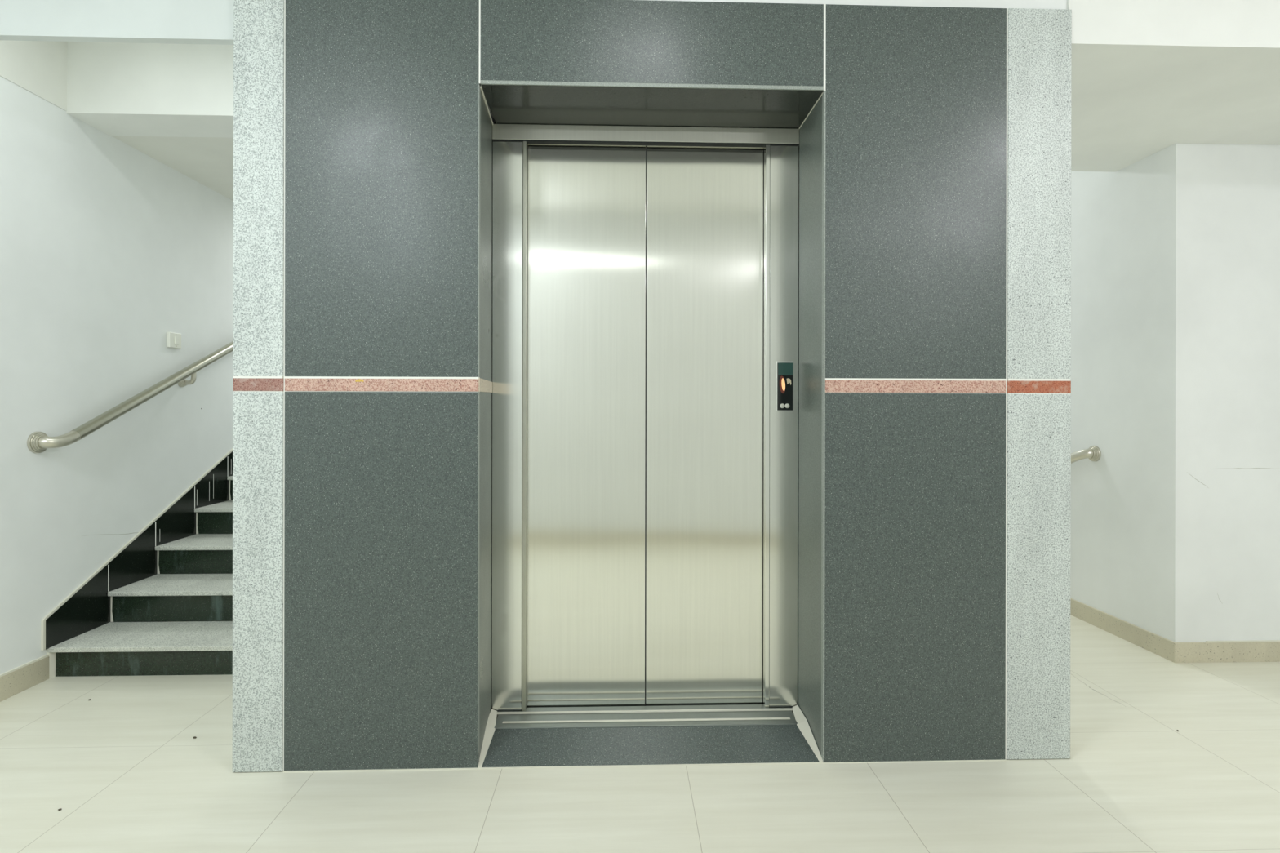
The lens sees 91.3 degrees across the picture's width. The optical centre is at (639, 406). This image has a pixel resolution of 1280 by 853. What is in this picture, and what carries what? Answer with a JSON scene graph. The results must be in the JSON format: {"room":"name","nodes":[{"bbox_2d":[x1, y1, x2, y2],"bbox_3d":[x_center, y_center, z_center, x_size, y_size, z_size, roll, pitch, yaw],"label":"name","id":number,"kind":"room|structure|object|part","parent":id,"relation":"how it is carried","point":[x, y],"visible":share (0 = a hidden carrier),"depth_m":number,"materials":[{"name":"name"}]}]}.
{"room":"elevator lobby","nodes":[
{"label":"elevator lobby","id":0,"kind":"room"},
{"bbox_2d":[0,75,234,674],"bbox_3d":[-2.711,-0.505,2.892,0.200,3.400,7.650,0,0,-2],"label":"wall","id":1,"kind":"structure","parent":0,"point":[108,249],"depth_m":2.97,"materials":[{"name":"paint"}]},
{"bbox_2d":[0,648,55,702],"bbox_3d":[-2.545,1.129,1.022,0.020,0.132,3.503,0,0,-2],"label":"baseboard","id":2,"kind":"structure","parent":1,"relation":"attached to","point":[19,679],"depth_m":2.65,"materials":[{"name":"beige tile"}]},
{"bbox_2d":[0,40,66,111],"bbox_3d":[-2.593,-1.510,2.453,0.004,0.330,0.785,0,0,-2],"label":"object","id":3,"kind":"structure","parent":1,"relation":"attached to","point":[39,68],"depth_m":2.70,"materials":[{"name":"beige paint"}]},
{"bbox_2d":[26,341,233,453],"bbox_3d":[-2.593,-0.366,3.896,0.097,1.132,2.471,0,0,-2],"label":"handrail","id":4,"kind":"object","parent":1,"relation":"attached to","point":[37,442],"visible":0.67,"depth_m":3.07,"materials":[{"name":"silver metal"}]},
{"bbox_3d":[-2.573,-0.389,3.965,0.052,1.085,2.334,0,0,-2],"label":"rail","id":5,"kind":"part","parent":4,"relation":"part of","materials":[{"name":"silver metal"}]},
{"bbox_2d":[166,332,181,348],"bbox_3d":[-2.618,-0.374,3.520,0.025,0.085,0.094,0,0,-2],"label":"light switch","id":6,"kind":"object","parent":1,"relation":"attached to","point":[173,340],"visible":1,"depth_m":3.50,"materials":[{"name":"white plastic"}]},
{"bbox_2d":[111,135,233,200],"bbox_3d":[-2.042,-1.672,4.821,1.253,0.664,3.435,0,0,-2],"label":"ceiling","id":7,"kind":"structure","parent":0,"point":[207,161],"depth_m":3.34,"materials":[{"name":"paint"}]},
{"bbox_2d":[0,614,1279,852],"bbox_3d":[0.944,1.276,3.006,7.520,0.150,7.650,0,0,-2],"label":"floor","id":8,"kind":"structure","parent":0,"point":[126,771],"depth_m":1.95,"materials":[{"name":"beige tile"}]},
{"bbox_2d":[40,448,232,676],"bbox_3d":[-2.026,0.371,4.165,1.251,1.650,2.840,0,0,-2],"label":"staircase","id":9,"kind":"structure","parent":8,"relation":"on","point":[179,566],"depth_m":3.08,"materials":[{"name":"grey stone"}]},
{"bbox_2d":[485,0,1066,705],"bbox_3d":[0.034,-0.400,3.258,2.804,3.200,2.290,0,0,-2],"label":"wall","id":10,"kind":"structure","parent":0,"point":[1040,4],"depth_m":2.15,"materials":[{"name":"paint"}]},
{"bbox_2d":[0,0,233,44],"bbox_3d":[-1.956,-1.609,2.065,1.253,0.788,0.030,0,0,-2],"label":"wall","id":11,"kind":"structure","parent":10,"relation":"attached to","point":[140,21],"depth_m":2.06,"materials":[{"name":"paint"}]},
{"bbox_2d":[66,41,233,137],"bbox_3d":[-1.985,-1.670,2.984,1.253,0.668,0.240,0,0,-2],"label":"wall","id":12,"kind":"structure","parent":10,"relation":"attached to","point":[124,89],"depth_m":2.86,"materials":[{"name":"paint"}]},
{"bbox_2d":[232,0,284,772],"bbox_3d":[-1.251,-0.083,2.060,0.161,2.558,0.022,0,0,-2],"label":"stone pilaster","id":13,"kind":"object","parent":10,"relation":"attached to","point":[258,24],"visible":1,"depth_m":2.05,"materials":[{"name":"grey stone"}]},
{"bbox_2d":[491,124,799,728],"bbox_3d":[0.024,0.066,2.373,1.168,2.266,0.218,0,0,-2],"label":"elevator","id":14,"kind":"object","parent":10,"relation":"attached to","point":[645,462],"visible":0.98,"depth_m":2.41,"materials":[{"name":"metal"}]},
{"bbox_3d":[-0.206,0.058,2.422,0.453,2.191,0.030,0,0,-2],"label":"door panel","id":15,"kind":"part","parent":14,"relation":"part of","materials":[{"name":"metal"}]},
{"bbox_3d":[0.025,1.175,2.335,1.158,0.049,0.142,0,0,-2],"label":"sill","id":16,"kind":"part","parent":14,"relation":"part of","materials":[{"name":"metal"}]},
{"bbox_3d":[0.250,0.059,2.437,0.452,2.191,0.030,0,0,-2],"label":"door panel","id":17,"kind":"part","parent":14,"relation":"part of","materials":[{"name":"metal"}]},
{"bbox_2d":[776,361,793,411],"bbox_3d":[0.555,-0.078,2.392,0.066,0.190,0.013,0,0,-2],"label":"panel","id":18,"kind":"object","parent":14,"relation":"attached to","point":[784,370],"visible":1,"depth_m":2.39,"materials":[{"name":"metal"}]},
{"bbox_2d":[283,0,1008,772],"bbox_3d":[0.036,-0.080,2.234,2.423,2.560,0.292,0,0,-2],"label":"granite surround","id":19,"kind":"object","parent":10,"relation":"attached to","point":[900,113],"visible":1,"depth_m":2.10,"materials":[{"name":"grey stone"}]},
{"bbox_2d":[1006,8,1071,759],"bbox_3d":[1.361,-0.079,2.142,0.220,2.558,0.021,0,0,-2],"label":"stone pilaster","id":20,"kind":"object","parent":10,"relation":"attached to","point":[1040,40],"visible":1,"depth_m":2.13,"materials":[{"name":"grey stone"}]},
{"bbox_2d":[1070,157,1145,628],"bbox_3d":[2.569,-0.495,4.908,0.200,3.400,3.550,0,0,-2],"label":"wall","id":21,"kind":"structure","parent":0,"point":[1107,571],"depth_m":3.35,"materials":[{"name":"paint"}]},
{"bbox_2d":[1071,445,1101,463],"bbox_3d":[2.440,0.559,4.181,0.097,0.692,1.542,0,0,-2],"label":"handrail","id":22,"kind":"object","parent":21,"relation":"attached to","point":[1093,453],"visible":0.3,"depth_m":3.45,"materials":[{"name":"silver metal"}]},
{"bbox_2d":[1070,598,1174,662],"bbox_3d":[2.462,1.158,4.817,0.012,0.093,3.725,0,0,-2],"label":"baseboard","id":23,"kind":"structure","parent":21,"relation":"attached to","point":[1162,646],"depth_m":3.24,"materials":[{"name":"beige tile"}]},
{"bbox_2d":[1066,0,1279,171],"bbox_3d":[2.986,-1.620,2.762,3.063,0.750,1.135,0,0,-2],"label":"ceiling","id":24,"kind":"structure","parent":0,"point":[1148,77],"depth_m":2.35,"materials":[{"name":"paint"}]},
{"bbox_2d":[1143,142,1279,642],"bbox_3d":[3.516,-0.019,3.074,1.980,2.450,0.175,0,0,-2],"label":"wall","id":25,"kind":"structure","parent":0,"point":[1212,211],"depth_m":2.97,"materials":[{"name":"paint"}]},
{"bbox_2d":[1172,640,1279,662],"bbox_3d":[3.510,1.157,2.980,1.992,0.098,0.012,0,0,-2],"label":"baseboard","id":26,"kind":"structure","parent":25,"relation":"attached to","point":[1260,651],"depth_m":2.95,"materials":[{"name":"beige tile"}]}
]}

